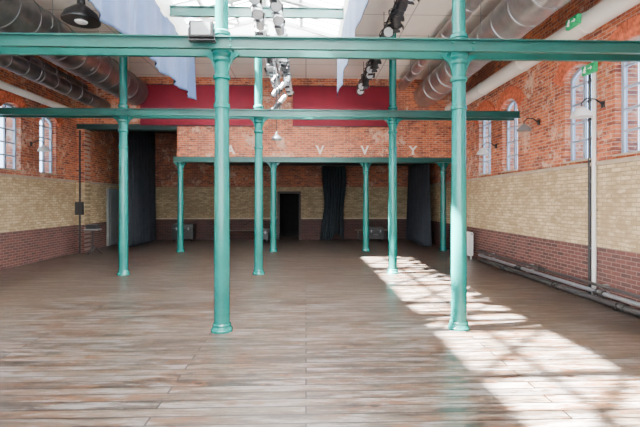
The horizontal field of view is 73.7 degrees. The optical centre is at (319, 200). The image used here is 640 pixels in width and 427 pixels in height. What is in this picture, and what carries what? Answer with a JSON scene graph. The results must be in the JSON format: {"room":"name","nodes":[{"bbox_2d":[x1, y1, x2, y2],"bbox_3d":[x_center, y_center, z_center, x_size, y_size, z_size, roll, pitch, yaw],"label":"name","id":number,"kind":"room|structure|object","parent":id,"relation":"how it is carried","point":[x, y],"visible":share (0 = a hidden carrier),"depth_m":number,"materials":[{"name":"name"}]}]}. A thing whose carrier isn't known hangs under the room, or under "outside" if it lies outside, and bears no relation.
{"room":"event hall","nodes":[
{"label":"event hall","id":0,"kind":"room"},
{"bbox_2d":[0,56,118,269],"bbox_3d":[-8.248,-1.234,8.626,0.400,5.968,21.649,0,0,-2],"label":"wall","id":1,"kind":"structure","parent":0,"point":[38,217],"depth_m":12.77,"materials":[{"name":"brick"}]},
{"bbox_2d":[0,90,27,170],"bbox_3d":[-8.190,-1.840,11.201,0.225,2.069,1.478,0,0,-2],"label":"window","id":2,"kind":"structure","parent":1,"relation":"in","point":[7,125],"depth_m":11.29,"materials":[{"name":"glass"}]},
{"bbox_2d":[0,81,68,107],"bbox_3d":[-7.715,-2.850,7.318,0.180,0.180,13.846,0,0,-2],"label":"pipe","id":3,"kind":"object","parent":1,"relation":"attached to","point":[5,86],"visible":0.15,"depth_m":11.42,"materials":[{"name":"white metal"}]},
{"bbox_2d":[30,140,50,151],"bbox_3d":[-7.894,-1.560,12.048,0.532,0.320,0.336,0,0,-2],"label":"wall lamp","id":4,"kind":"object","parent":1,"relation":"attached to","point":[43,148],"visible":1,"depth_m":12.00,"materials":[{"name":"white metal"}]},
{"bbox_2d":[36,105,63,174],"bbox_3d":[-8.243,-1.840,12.842,0.225,2.069,1.478,0,0,-2],"label":"window","id":5,"kind":"structure","parent":1,"relation":"in","point":[45,123],"depth_m":13.00,"materials":[{"name":"glass"}]},
{"bbox_2d":[0,174,118,185],"bbox_3d":[-8.022,-0.660,8.484,0.039,0.064,21.349,0,0,-2],"label":"trim","id":6,"kind":"structure","parent":1,"relation":"attached to","point":[3,175],"depth_m":12.70,"materials":[{"name":"stone"}]},
{"bbox_2d":[106,188,118,245],"bbox_3d":[-8.272,0.630,17.190,0.109,2.240,1.180,0,0,-2],"label":"door","id":7,"kind":"structure","parent":1,"relation":"in","point":[112,195],"depth_m":16.98,"materials":[{"name":"grey metal"}]},
{"bbox_2d":[76,129,90,252],"bbox_3d":[-8.104,-0.341,14.618,0.280,4.181,0.400,0,0,-2],"label":"wall pier","id":8,"kind":"object","parent":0,"point":[85,134],"visible":0.93,"depth_m":14.42,"materials":[{"name":"brick"}]},
{"bbox_2d":[75,202,83,214],"bbox_3d":[-8.095,0.250,14.349,0.240,0.440,0.140,0,0,-2],"label":"switch box","id":9,"kind":"object","parent":8,"relation":"attached to","point":[79,206],"visible":1,"depth_m":14.28,"materials":[{"name":"black metal"}]},
{"bbox_2d":[79,215,80,252],"bbox_3d":[-8.096,1.110,14.383,0.060,1.280,0.057,0,0,-2],"label":"conduit pipe","id":10,"kind":"object","parent":8,"relation":"attached to","point":[79,215],"visible":1,"depth_m":14.36,"materials":[{"name":"black metal"}]},
{"bbox_2d":[79,130,80,201],"bbox_3d":[-8.096,-1.176,14.383,0.060,2.413,0.057,0,0,-2],"label":"conduit pipe","id":11,"kind":"object","parent":8,"relation":"attached to","point":[79,130],"visible":1,"depth_m":14.36,"materials":[{"name":"black metal"}]},
{"bbox_2d":[76,76,451,156],"bbox_3d":[-1.791,-2.866,14.826,12.912,2.705,0.400,0,0,-2],"label":"wall","id":12,"kind":"structure","parent":0,"point":[432,138],"depth_m":14.67,"materials":[{"name":"red brick"}]},
{"bbox_2d":[76,124,176,131],"bbox_3d":[-6.554,-2.520,14.669,3.381,0.177,0.420,0,0,-2],"label":"lintel beam","id":13,"kind":"structure","parent":12,"relation":"attached to","point":[91,127],"depth_m":14.51,"materials":[{"name":"teal metal"}]},
{"bbox_2d":[140,84,262,126],"bbox_3d":[-4.020,-3.252,14.516,4.162,1.412,0.068,0,0,-2],"label":"panel","id":14,"kind":"object","parent":12,"relation":"attached to","point":[165,96],"visible":0.6,"depth_m":14.48,"materials":[{"name":"red paint"}]},
{"bbox_2d":[173,157,450,163],"bbox_3d":[-0.177,-1.425,14.879,9.681,0.177,0.420,0,0,-2],"label":"lintel beam","id":15,"kind":"structure","parent":12,"relation":"attached to","point":[416,160],"depth_m":14.73,"materials":[{"name":"teal metal"}]},
{"bbox_2d":[292,85,388,126],"bbox_3d":[0.743,-3.252,14.673,3.389,1.412,0.068,0,0,-2],"label":"panel","id":16,"kind":"object","parent":12,"relation":"attached to","point":[307,97],"visible":0.56,"depth_m":14.64,"materials":[{"name":"red paint"}]},
{"bbox_2d":[34,0,501,78],"bbox_3d":[-2.815,-4.318,6.383,16.712,0.200,16.808,0,0,-2],"label":"ceiling","id":17,"kind":"structure","parent":0,"point":[424,18],"depth_m":10.81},
{"bbox_2d":[17,55,87,90],"bbox_3d":[-7.650,-3.904,7.320,0.356,0.629,13.846,0,0,-2],"label":"ventilation duct","id":18,"kind":"object","parent":17,"relation":"hanging from","point":[32,59],"visible":0.23,"depth_m":12.32,"materials":[{"name":"grey metal"}]},
{"bbox_2d":[0,55,110,107],"bbox_3d":[-6.974,-3.581,7.342,0.456,1.274,13.846,0,0,-2],"label":"ventilation duct","id":19,"kind":"object","parent":17,"relation":"hanging from","point":[20,66],"visible":0.94,"depth_m":10.98,"materials":[{"name":"grey metal"}]},
{"bbox_2d":[0,0,147,104],"bbox_3d":[-5.843,-3.662,7.218,0.936,1.112,13.524,0,0,-2],"label":"ventilation duct","id":20,"kind":"object","parent":17,"relation":"hanging from","point":[16,16],"visible":0.7,"depth_m":9.66,"materials":[{"name":"grey metal"}]},
{"bbox_2d":[60,0,100,28],"bbox_3d":[-4.073,-3.629,7.276,0.612,1.179,0.612,0,0,-2],"label":"pendant lamp","id":21,"kind":"object","parent":17,"relation":"hanging from","point":[80,15],"visible":0.98,"depth_m":7.16,"materials":[{"name":"black metal"}]},
{"bbox_2d":[88,0,196,99],"bbox_3d":[-3.521,-3.578,9.227,0.210,1.361,6.120,0,0,-2],"label":"hanging cloth","id":22,"kind":"object","parent":17,"relation":"hanging from","point":[126,16],"visible":0.75,"depth_m":8.78,"materials":[{"name":"blue fabric"}]},
{"bbox_2d":[160,0,346,36],"bbox_3d":[-1.365,-4.886,6.238,4.242,1.016,12.416,0,0,-2],"label":"skylight","id":23,"kind":"object","parent":17,"relation":"attached to","point":[312,18],"visible":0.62,"depth_m":10.73,"materials":[{"name":"glass"}]},
{"bbox_2d":[271,58,281,140],"bbox_3d":[-1.071,-3.006,10.542,0.265,3.025,0.265,0,0,-2],"label":"pendant lamp","id":24,"kind":"object","parent":17,"relation":"hanging from","point":[276,137],"visible":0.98,"depth_m":10.53,"materials":[{"name":"grey metal"}]},
{"bbox_2d":[279,63,279,108],"bbox_3d":[-1.136,-3.407,12.044,0.060,1.702,0.060,0,0,-2],"label":"bar","id":25,"kind":"object","parent":17,"relation":"hanging from","point":[279,63],"visible":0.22,"depth_m":12.03,"materials":[{"name":"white metal"}]},
{"bbox_2d":[270,85,278,97],"bbox_3d":[-1.276,-3.078,12.040,0.276,0.349,0.172,0,0,-2],"label":"spotlight","id":26,"kind":"object","parent":25,"relation":"attached to","point":[273,94],"visible":0.81,"depth_m":11.99,"materials":[{"name":"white metal"}]},
{"bbox_2d":[270,73,278,83],"bbox_3d":[-1.276,-3.464,12.040,0.276,0.349,0.172,0,0,-2],"label":"spotlight","id":27,"kind":"object","parent":25,"relation":"attached to","point":[273,80],"visible":0.85,"depth_m":11.98,"materials":[{"name":"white metal"}]},
{"bbox_2d":[270,100,279,108],"bbox_3d":[-1.276,-2.659,12.040,0.276,0.349,0.172,0,0,-2],"label":"spotlight","id":28,"kind":"object","parent":25,"relation":"attached to","point":[278,104],"visible":0.6,"depth_m":11.99,"materials":[{"name":"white metal"}]},
{"bbox_2d":[277,92,286,104],"bbox_3d":[-1.066,-2.885,12.047,0.276,0.349,0.172,0,0,-2],"label":"spotlight","id":29,"kind":"object","parent":25,"relation":"attached to","point":[283,98],"visible":1,"depth_m":12.00,"materials":[{"name":"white metal"}]},
{"bbox_2d":[277,79,286,90],"bbox_3d":[-1.066,-3.271,12.047,0.276,0.349,0.172,0,0,-2],"label":"spotlight","id":30,"kind":"object","parent":25,"relation":"attached to","point":[283,84],"visible":1,"depth_m":12.00,"materials":[{"name":"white metal"}]},
{"bbox_2d":[337,0,368,96],"bbox_3d":[0.598,-3.626,9.362,0.091,1.264,6.119,0,0,-2],"label":"hanging cloth","id":31,"kind":"object","parent":17,"relation":"hanging from","point":[356,8],"visible":0.71,"depth_m":8.91,"materials":[{"name":"white fabric"}]},
{"bbox_2d":[358,0,395,83],"bbox_3d":[1.439,-4.013,9.147,0.079,0.411,10.469,0,0,-2],"label":"rail","id":32,"kind":"object","parent":17,"relation":"hanging from","point":[394,0],"visible":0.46,"depth_m":9.75,"materials":[{"name":"black metal"}]},
{"bbox_2d":[356,82,364,95],"bbox_3d":[1.288,-3.568,13.618,0.256,0.476,0.448,0,0,3],"label":"spotlight","id":33,"kind":"object","parent":32,"relation":"hanging from","point":[358,91],"visible":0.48,"depth_m":13.51,"materials":[{"name":"black metal"}]},
{"bbox_2d":[357,79,363,90],"bbox_3d":[1.293,-3.562,12.977,0.256,0.487,0.444,0,0,22],"label":"spotlight","id":34,"kind":"object","parent":32,"relation":"hanging from","point":[359,85],"visible":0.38,"depth_m":12.90,"materials":[{"name":"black metal"}]},
{"bbox_2d":[361,71,369,88],"bbox_3d":[1.335,-3.544,12.528,0.256,0.523,0.381,0,0,6],"label":"spotlight","id":35,"kind":"object","parent":32,"relation":"hanging from","point":[365,83],"visible":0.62,"depth_m":12.47,"materials":[{"name":"black metal"}]},
{"bbox_2d":[365,62,372,75],"bbox_3d":[1.350,-3.561,11.335,0.256,0.491,0.443,0,0,17],"label":"spotlight","id":36,"kind":"object","parent":32,"relation":"hanging from","point":[370,72],"visible":0.46,"depth_m":11.26,"materials":[{"name":"black metal"}]},
{"bbox_2d":[364,65,374,79],"bbox_3d":[1.356,-3.568,11.881,0.256,0.475,0.448,0,0,-9],"label":"spotlight","id":37,"kind":"object","parent":32,"relation":"hanging from","point":[369,77],"visible":0.45,"depth_m":11.79,"materials":[{"name":"black metal"}]},
{"bbox_2d":[369,59,378,71],"bbox_3d":[1.390,-3.550,10.890,0.256,0.513,0.421,0,0,7],"label":"spotlight","id":38,"kind":"object","parent":32,"relation":"hanging from","point":[374,65],"visible":0.48,"depth_m":10.87,"materials":[{"name":"black metal"}]},
{"bbox_2d":[370,59,381,63],"bbox_3d":[1.382,-3.544,10.236,0.256,0.524,0.370,0,0,-29],"label":"spotlight","id":39,"kind":"object","parent":32,"relation":"hanging from","point":[378,61],"visible":0.16,"depth_m":10.20,"materials":[{"name":"black metal"}]},
{"bbox_2d":[382,17,394,37],"bbox_3d":[1.431,-3.557,8.793,0.256,0.497,0.439,0,0,20],"label":"spotlight","id":40,"kind":"object","parent":32,"relation":"hanging from","point":[387,32],"visible":0.7,"depth_m":8.72,"materials":[{"name":"black metal"}]},
{"bbox_2d":[389,5,403,33],"bbox_3d":[1.486,-3.556,8.345,0.256,0.499,0.438,0,0,20],"label":"spotlight","id":41,"kind":"object","parent":32,"relation":"hanging from","point":[396,25],"visible":0.61,"depth_m":8.33,"materials":[{"name":"black metal"}]},
{"bbox_2d":[389,0,407,21],"bbox_3d":[1.464,-3.546,7.794,0.256,0.520,0.402,0,0,-25],"label":"spotlight","id":42,"kind":"object","parent":32,"relation":"hanging from","point":[401,6],"visible":0.92,"depth_m":7.73,"materials":[{"name":"black metal"}]},
{"bbox_2d":[406,0,418,4],"bbox_3d":[1.516,-3.547,7.152,0.256,0.518,0.410,0,0,-15],"label":"spotlight","id":43,"kind":"object","parent":32,"relation":"hanging from","point":[410,2],"visible":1,"depth_m":7.15,"materials":[{"name":"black metal"}]},
{"bbox_2d":[398,0,483,89],"bbox_3d":[3.034,-3.984,7.671,0.356,0.468,13.846,0,0,-2],"label":"ventilation duct","id":44,"kind":"object","parent":17,"relation":"hanging from","point":[472,6],"visible":0.5,"depth_m":10.20,"materials":[{"name":"grey metal"}]},
{"bbox_2d":[414,0,570,106],"bbox_3d":[3.839,-3.698,7.697,0.856,1.040,13.846,0,0,-2],"label":"ventilation duct","id":45,"kind":"object","parent":17,"relation":"hanging from","point":[509,19],"visible":0.62,"depth_m":8.40,"materials":[{"name":"grey metal"}]},
{"bbox_3d":[-1.216,-4.013,9.060,0.079,0.411,10.469,0,0,-2],"label":"rail","id":46,"kind":"object","parent":17,"relation":"hanging from","visible":0},
{"bbox_2d":[249,0,261,7],"bbox_3d":[-1.144,-3.564,7.357,0.245,0.483,0.413,0,0,-20],"label":"spotlight","id":47,"kind":"object","parent":46,"relation":"hanging from","point":[254,3],"visible":1,"depth_m":7.32,"materials":[{"name":"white metal"}]},
{"bbox_2d":[250,2,264,22],"bbox_3d":[-1.163,-3.557,7.890,0.245,0.497,0.384,0,0,-19],"label":"spotlight","id":48,"kind":"object","parent":46,"relation":"hanging from","point":[257,13],"visible":0.74,"depth_m":7.84,"materials":[{"name":"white metal"}]},
{"bbox_2d":[254,14,265,35],"bbox_3d":[-1.201,-3.561,8.516,0.245,0.490,0.404,0,0,-5],"label":"spotlight","id":49,"kind":"object","parent":46,"relation":"hanging from","point":[259,29],"visible":0.52,"depth_m":8.48,"materials":[{"name":"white metal"}]},
{"bbox_2d":[255,24,267,35],"bbox_3d":[-1.216,-3.567,8.947,0.245,0.478,0.418,0,0,2],"label":"spotlight","id":50,"kind":"object","parent":46,"relation":"hanging from","point":[264,33],"visible":0.25,"depth_m":8.87,"materials":[{"name":"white metal"}]},
{"bbox_2d":[264,58,274,73],"bbox_3d":[-1.292,-3.555,11.076,0.245,0.501,0.360,0,0,11],"label":"spotlight","id":51,"kind":"object","parent":46,"relation":"hanging from","point":[269,70],"visible":0.34,"depth_m":11.07,"materials":[{"name":"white metal"}]},
{"bbox_2d":[265,58,275,67],"bbox_3d":[-1.250,-3.555,10.632,0.245,0.501,0.346,0,0,21],"label":"spotlight","id":52,"kind":"object","parent":46,"relation":"hanging from","point":[269,61],"visible":0.45,"depth_m":10.58,"materials":[{"name":"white metal"}]},
{"bbox_2d":[266,67,275,76],"bbox_3d":[-1.308,-3.573,11.602,0.245,0.466,0.425,0,0,8],"label":"spotlight","id":53,"kind":"object","parent":46,"relation":"hanging from","point":[274,70],"visible":0.39,"depth_m":11.53,"materials":[{"name":"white metal"}]},
{"bbox_2d":[270,74,278,86],"bbox_3d":[-1.318,-3.561,12.408,0.245,0.490,0.403,0,0,-10],"label":"spotlight","id":54,"kind":"object","parent":46,"relation":"hanging from","point":[274,84],"visible":0.4,"depth_m":12.37,"materials":[{"name":"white metal"}]},
{"bbox_3d":[-0.846,-4.013,9.072,0.079,0.411,10.469,0,0,-2],"label":"rail","id":55,"kind":"object","parent":17,"relation":"hanging from","visible":0},
{"bbox_2d":[269,0,283,14],"bbox_3d":[-0.790,-3.562,7.625,0.245,0.487,0.408,0,0,-11],"label":"spotlight","id":56,"kind":"object","parent":55,"relation":"hanging from","point":[276,7],"visible":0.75,"depth_m":7.55,"materials":[{"name":"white metal"}]},
{"bbox_2d":[271,8,285,28],"bbox_3d":[-0.804,-3.556,8.159,0.245,0.499,0.376,0,0,-16],"label":"spotlight","id":57,"kind":"object","parent":55,"relation":"hanging from","point":[278,20],"visible":0.69,"depth_m":8.12,"materials":[{"name":"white metal"}]},
{"bbox_2d":[273,23,287,35],"bbox_3d":[-0.823,-3.566,8.785,0.245,0.480,0.416,0,0,13],"label":"spotlight","id":58,"kind":"object","parent":55,"relation":"hanging from","point":[280,32],"visible":0.46,"depth_m":8.75,"materials":[{"name":"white metal"}]},
{"bbox_2d":[277,58,287,63],"bbox_3d":[-0.897,-3.555,10.369,0.245,0.501,0.329,0,0,-15],"label":"spotlight","id":59,"kind":"object","parent":55,"relation":"hanging from","point":[281,60],"visible":0.34,"depth_m":10.32,"materials":[{"name":"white metal"}]},
{"bbox_2d":[278,58,288,71],"bbox_3d":[-0.919,-3.557,10.906,0.245,0.497,0.384,0,0,-18],"label":"spotlight","id":60,"kind":"object","parent":55,"relation":"hanging from","point":[284,67],"visible":0.47,"depth_m":10.88,"materials":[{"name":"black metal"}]},
{"bbox_2d":[282,61,291,76],"bbox_3d":[-0.912,-3.555,11.432,0.245,0.501,0.333,0,0,13],"label":"spotlight","id":61,"kind":"object","parent":55,"relation":"hanging from","point":[285,74],"visible":0.52,"depth_m":11.37,"materials":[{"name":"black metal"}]},
{"bbox_2d":[283,76,290,87],"bbox_3d":[-0.965,-3.555,12.425,0.245,0.501,0.345,0,0,10],"label":"spotlight","id":62,"kind":"object","parent":55,"relation":"hanging from","point":[287,79],"visible":0.43,"depth_m":12.38,"materials":[{"name":"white metal"}]},
{"bbox_2d":[285,81,292,92],"bbox_3d":[-0.970,-3.557,13.047,0.245,0.498,0.380,0,0,5],"label":"spotlight","id":63,"kind":"object","parent":55,"relation":"hanging from","point":[290,88],"visible":0.38,"depth_m":13.03,"materials":[{"name":"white metal"}]},
{"bbox_2d":[287,83,294,96],"bbox_3d":[-0.978,-3.569,13.580,0.245,0.474,0.421,0,0,16],"label":"spotlight","id":64,"kind":"object","parent":55,"relation":"hanging from","point":[293,92],"visible":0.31,"depth_m":13.61,"materials":[{"name":"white metal"}]},
{"bbox_2d":[155,133,407,239],"bbox_3d":[-1.945,-0.687,19.513,12.912,4.873,0.300,0,0,-2],"label":"wall","id":65,"kind":"structure","parent":0,"point":[198,178],"depth_m":19.33,"materials":[{"name":"brick"}]},
{"bbox_2d":[156,218,406,218],"bbox_3d":[-1.939,0.789,19.328,12.912,0.064,0.069,0,0,-2],"label":"trim","id":66,"kind":"structure","parent":65,"relation":"attached to","point":[156,218],"depth_m":19.27,"materials":[{"name":"stone"}]},
{"bbox_2d":[277,191,300,239],"bbox_3d":[-1.400,0.655,19.340,1.066,2.190,0.078,0,0,-2],"label":"door frame","id":67,"kind":"structure","parent":65,"relation":"in","point":[278,192],"depth_m":19.30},
{"bbox_2d":[152,131,413,165],"bbox_3d":[-1.869,-2.409,17.194,12.912,1.599,4.340,0,0,-2],"label":"ceiling","id":68,"kind":"structure","parent":0,"point":[280,164],"depth_m":18.82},
{"bbox_2d":[128,131,155,246],"bbox_3d":[-7.267,-0.653,17.317,0.289,4.747,3.225,0,0,-2],"label":"curtain","id":69,"kind":"object","parent":68,"relation":"hanging from","point":[141,144],"visible":0.84,"depth_m":17.21,"materials":[{"name":"black fabric"}]},
{"bbox_2d":[313,165,359,165],"bbox_3d":[0.747,-1.578,18.951,2.093,0.040,0.040,0,0,-2],"label":"rail","id":70,"kind":"object","parent":68,"relation":"attached to","point":[313,165],"visible":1,"depth_m":18.93,"materials":[{"name":"black metal"}]},
{"bbox_2d":[320,166,345,239],"bbox_3d":[0.581,0.091,18.942,1.192,3.279,0.246,0,0,-2],"label":"curtain","id":71,"kind":"object","parent":70,"relation":"hanging from","point":[333,177],"visible":1,"depth_m":18.93,"materials":[{"name":"black fabric"}]},
{"bbox_2d":[406,164,431,246],"bbox_3d":[4.061,0.071,17.689,0.289,3.298,3.225,0,0,-2],"label":"curtain","id":72,"kind":"object","parent":68,"relation":"hanging from","point":[418,224],"visible":0.93,"depth_m":17.23,"materials":[{"name":"black fabric"}]},
{"bbox_2d":[280,193,298,235],"bbox_3d":[-1.441,0.500,20.585,1.886,2.500,1.790,0,0,-2],"label":"doorway","id":73,"kind":"structure","parent":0,"point":[289,202],"depth_m":21.38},
{"bbox_2d":[0,236,639,426],"bbox_3d":[-1.621,1.825,9.644,13.712,0.150,23.849,0,0,-2],"label":"floor","id":74,"kind":"structure","parent":0,"point":[326,337],"depth_m":5.20,"materials":[{"name":"brown wood"}]},
{"bbox_2d":[84,224,101,254],"bbox_3d":[-7.400,1.253,13.883,0.469,0.986,0.435,0,0,-2],"label":"stand","id":75,"kind":"object","parent":74,"relation":"on","point":[92,227],"visible":1,"depth_m":13.82,"materials":[{"name":"black metal"}]},
{"bbox_2d":[113,32,133,275],"bbox_3d":[-4.665,-1.234,10.124,0.427,5.968,0.290,0,0,-34],"label":"column","id":76,"kind":"structure","parent":74,"relation":"on","point":[123,121],"depth_m":10.04,"materials":[{"name":"teal metal"}]},
{"bbox_2d":[173,162,187,251],"bbox_3d":[-4.817,0.207,14.726,0.427,3.086,0.290,0,0,-34],"label":"column","id":77,"kind":"structure","parent":74,"relation":"on","point":[180,165],"depth_m":14.64,"materials":[{"name":"teal metal"}]},
{"bbox_2d":[172,224,195,241],"bbox_3d":[-5.927,1.374,18.613,0.900,0.749,0.598,0,0,-2],"label":"equipment case","id":78,"kind":"object","parent":74,"relation":"on","point":[189,229],"visible":0.76,"depth_m":18.36,"materials":[{"name":"black metal"}]},
{"bbox_2d":[204,0,239,333],"bbox_3d":[-1.323,-1.234,5.756,0.427,5.968,0.290,0,0,-34],"label":"column","id":79,"kind":"structure","parent":74,"relation":"on","point":[221,60],"depth_m":5.67,"materials":[{"name":"teal metal"}]},
{"bbox_2d":[0,33,639,61],"bbox_3d":[-1.494,-2.079,5.750,12.912,0.164,0.380,0,0,-2],"label":"cross beam","id":80,"kind":"structure","parent":79,"relation":"on","point":[25,44],"depth_m":5.72,"materials":[{"name":"teal metal"}]},
{"bbox_2d":[188,20,216,42],"bbox_3d":[-1.517,-2.179,5.485,0.340,0.240,0.150,0,0,-2],"label":"floodlight","id":81,"kind":"object","parent":80,"relation":"attached to","point":[199,31],"visible":1,"depth_m":5.42,"materials":[{"name":"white metal"}]},
{"bbox_2d":[249,24,268,274],"bbox_3d":[-1.470,-1.234,10.229,0.427,5.968,0.290,0,0,-34],"label":"column","id":82,"kind":"structure","parent":74,"relation":"on","point":[258,122],"depth_m":10.15,"materials":[{"name":"teal metal"}]},
{"bbox_2d":[0,107,520,120],"bbox_3d":[-1.640,-2.079,10.223,12.912,0.164,0.380,0,0,-2],"label":"cross beam","id":83,"kind":"structure","parent":82,"relation":"on","point":[5,112],"depth_m":10.15,"materials":[{"name":"teal metal"}]},
{"bbox_2d":[263,228,269,241],"bbox_3d":[-2.501,1.474,18.375,0.600,0.549,0.598,0,0,-2],"label":"equipment case","id":84,"kind":"object","parent":74,"relation":"on","point":[266,234],"visible":0.48,"depth_m":18.12,"materials":[{"name":"black metal"}]},
{"bbox_2d":[266,162,279,251],"bbox_3d":[-1.621,0.207,14.831,0.427,3.086,0.290,0,0,-34],"label":"column","id":85,"kind":"structure","parent":74,"relation":"on","point":[273,165],"depth_m":14.74,"materials":[{"name":"teal metal"}]},
{"bbox_2d":[359,163,372,250],"bbox_3d":[1.610,0.207,14.937,0.427,3.086,0.290,0,0,-34],"label":"column","id":86,"kind":"structure","parent":74,"relation":"on","point":[365,166],"depth_m":14.85,"materials":[{"name":"teal metal"}]},
{"bbox_2d":[369,227,383,241],"bbox_3d":[2.388,1.439,18.536,0.700,0.619,0.598,0,0,-2],"label":"equipment case","id":87,"kind":"object","parent":74,"relation":"on","point":[374,232],"visible":0.83,"depth_m":18.27,"materials":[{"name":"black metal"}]},
{"bbox_2d":[355,230,397,239],"bbox_3d":[2.528,1.525,19.160,1.900,0.450,0.340,0,0,-2],"label":"bench","id":88,"kind":"object","parent":74,"relation":"on","point":[358,231],"visible":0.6,"depth_m":18.97,"materials":[{"name":"brown wood"}]},
{"bbox_2d":[383,33,402,273],"bbox_3d":[1.761,-1.234,10.335,0.427,5.968,0.290,0,0,-34],"label":"column","id":89,"kind":"structure","parent":74,"relation":"on","point":[392,123],"depth_m":10.25,"materials":[{"name":"teal metal"}]},
{"bbox_2d":[436,163,449,250],"bbox_3d":[4.339,0.207,15.027,0.427,3.086,0.290,0,0,-34],"label":"column","id":90,"kind":"structure","parent":74,"relation":"on","point":[443,166],"depth_m":14.94,"materials":[{"name":"teal metal"}]},
{"bbox_2d":[441,0,476,331],"bbox_3d":[1.908,-1.234,5.862,0.427,5.968,0.290,0,0,-34],"label":"column","id":91,"kind":"structure","parent":74,"relation":"on","point":[458,62],"depth_m":5.78,"materials":[{"name":"teal metal"}]},
{"bbox_2d":[467,232,472,258],"bbox_3d":[4.524,1.348,13.121,0.140,0.805,0.802,0,0,-2],"label":"radiator","id":92,"kind":"object","parent":74,"relation":"on","point":[469,234],"visible":0.56,"depth_m":12.85,"materials":[{"name":"white metal"}]},
{"bbox_2d":[479,258,639,316],"bbox_3d":[4.819,1.690,5.974,0.260,0.140,12.625,0,0,-2],"label":"pipe","id":93,"kind":"object","parent":74,"relation":"on","point":[621,307],"visible":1,"depth_m":7.96,"materials":[{"name":"metal"}]},
{"bbox_2d":[430,0,639,309],"bbox_3d":[5.057,-1.234,9.063,0.400,5.968,21.649,0,0,-2],"label":"wall","id":94,"kind":"structure","parent":0,"point":[538,219],"depth_m":8.89,"materials":[{"name":"brick"}]},
{"bbox_2d":[474,100,494,175],"bbox_3d":[4.809,-1.808,12.304,0.225,2.134,1.478,0,0,-2],"label":"window","id":95,"kind":"structure","parent":94,"relation":"in","point":[486,105],"depth_m":12.34,"materials":[{"name":"white glass"}]},
{"bbox_2d":[477,142,496,154],"bbox_3d":[4.509,-1.431,11.553,0.532,0.320,0.336,0,0,-2],"label":"wall lamp","id":96,"kind":"object","parent":94,"relation":"attached to","point":[482,151],"visible":1,"depth_m":11.48,"materials":[{"name":"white metal"}]},
{"bbox_2d":[495,86,524,172],"bbox_3d":[4.858,-1.808,10.791,0.225,2.134,1.478,0,0,-2],"label":"window","id":97,"kind":"structure","parent":94,"relation":"in","point":[513,92],"depth_m":10.89,"materials":[{"name":"white glass"}]},
{"bbox_2d":[516,118,539,131],"bbox_3d":[4.598,-1.693,9.430,0.494,0.298,0.312,0,0,-2],"label":"wall lamp","id":98,"kind":"object","parent":94,"relation":"attached to","point":[523,128],"visible":1,"depth_m":9.37,"materials":[{"name":"black metal"}]},
{"bbox_2d":[430,156,639,185],"bbox_3d":[4.842,-0.660,8.906,0.039,0.064,21.349,0,0,-2],"label":"trim","id":99,"kind":"structure","parent":94,"relation":"attached to","point":[636,158],"depth_m":8.54,"materials":[{"name":"stone"}]},
{"bbox_2d":[445,0,639,110],"bbox_3d":[4.676,-3.123,7.725,0.378,0.378,13.846,0,0,-2],"label":"ventilation duct","id":100,"kind":"object","parent":94,"relation":"attached to","point":[603,12],"visible":0.74,"depth_m":7.79,"materials":[{"name":"white metal"}]},
{"bbox_2d":[566,13,580,30],"bbox_3d":[4.443,-3.144,7.506,0.096,0.170,0.340,0,0,-2],"label":"exit sign","id":101,"kind":"object","parent":100,"relation":"attached to","point":[575,20],"visible":1,"depth_m":7.44,"materials":[{"name":"green plastic"}]},
{"bbox_2d":[477,249,639,298],"bbox_3d":[4.820,1.440,6.059,0.268,0.096,12.796,0,0,-2],"label":"pipe","id":102,"kind":"object","parent":94,"relation":"attached to","point":[605,286],"visible":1,"depth_m":8.10,"materials":[{"name":"metal"}]},
{"bbox_2d":[478,254,639,306],"bbox_3d":[4.821,1.560,6.015,0.268,0.112,12.708,0,0,-2],"label":"pipe","id":103,"kind":"object","parent":94,"relation":"attached to","point":[599,292],"visible":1,"depth_m":7.96,"materials":[{"name":"grey metal"}]},
{"bbox_2d":[553,61,601,163],"bbox_3d":[4.947,-1.808,8.088,0.225,2.134,1.478,0,0,-2],"label":"window","id":104,"kind":"structure","parent":94,"relation":"in","point":[579,84],"depth_m":8.27,"materials":[{"name":"glass"}]},
{"bbox_2d":[570,97,604,118],"bbox_3d":[4.627,-1.620,7.385,0.570,0.342,0.360,0,0,-2],"label":"wall lamp","id":105,"kind":"object","parent":94,"relation":"attached to","point":[582,112],"visible":1,"depth_m":7.32,"materials":[{"name":"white metal"}]},
{"bbox_2d":[588,74,591,293],"bbox_3d":[4.873,-0.526,7.710,0.054,4.551,0.060,0,0,-2],"label":"conduit pipe","id":106,"kind":"object","parent":94,"relation":"attached to","point":[589,76],"visible":0.62,"depth_m":7.69,"materials":[{"name":"black metal"}]},
{"bbox_2d":[582,62,597,76],"bbox_3d":[4.768,-2.339,7.566,0.096,0.170,0.340,0,0,-2],"label":"exit sign","id":107,"kind":"object","parent":106,"relation":"attached to","point":[592,67],"visible":0.94,"depth_m":7.50,"materials":[{"name":"green plastic"}]},
{"bbox_2d":[592,72,596,295],"bbox_3d":[4.864,-0.550,7.570,0.078,4.600,0.068,0,0,-2],"label":"conduit pipe","id":108,"kind":"object","parent":94,"relation":"attached to","point":[594,95],"visible":0.8,"depth_m":7.54,"materials":[{"name":"white metal"}]},
{"bbox_2d":[603,14,639,156],"bbox_3d":[4.992,-1.808,6.720,0.225,2.134,1.478,0,0,-2],"label":"window","id":109,"kind":"structure","parent":94,"relation":"in","point":[630,71],"depth_m":6.92,"materials":[{"name":"white glass"}]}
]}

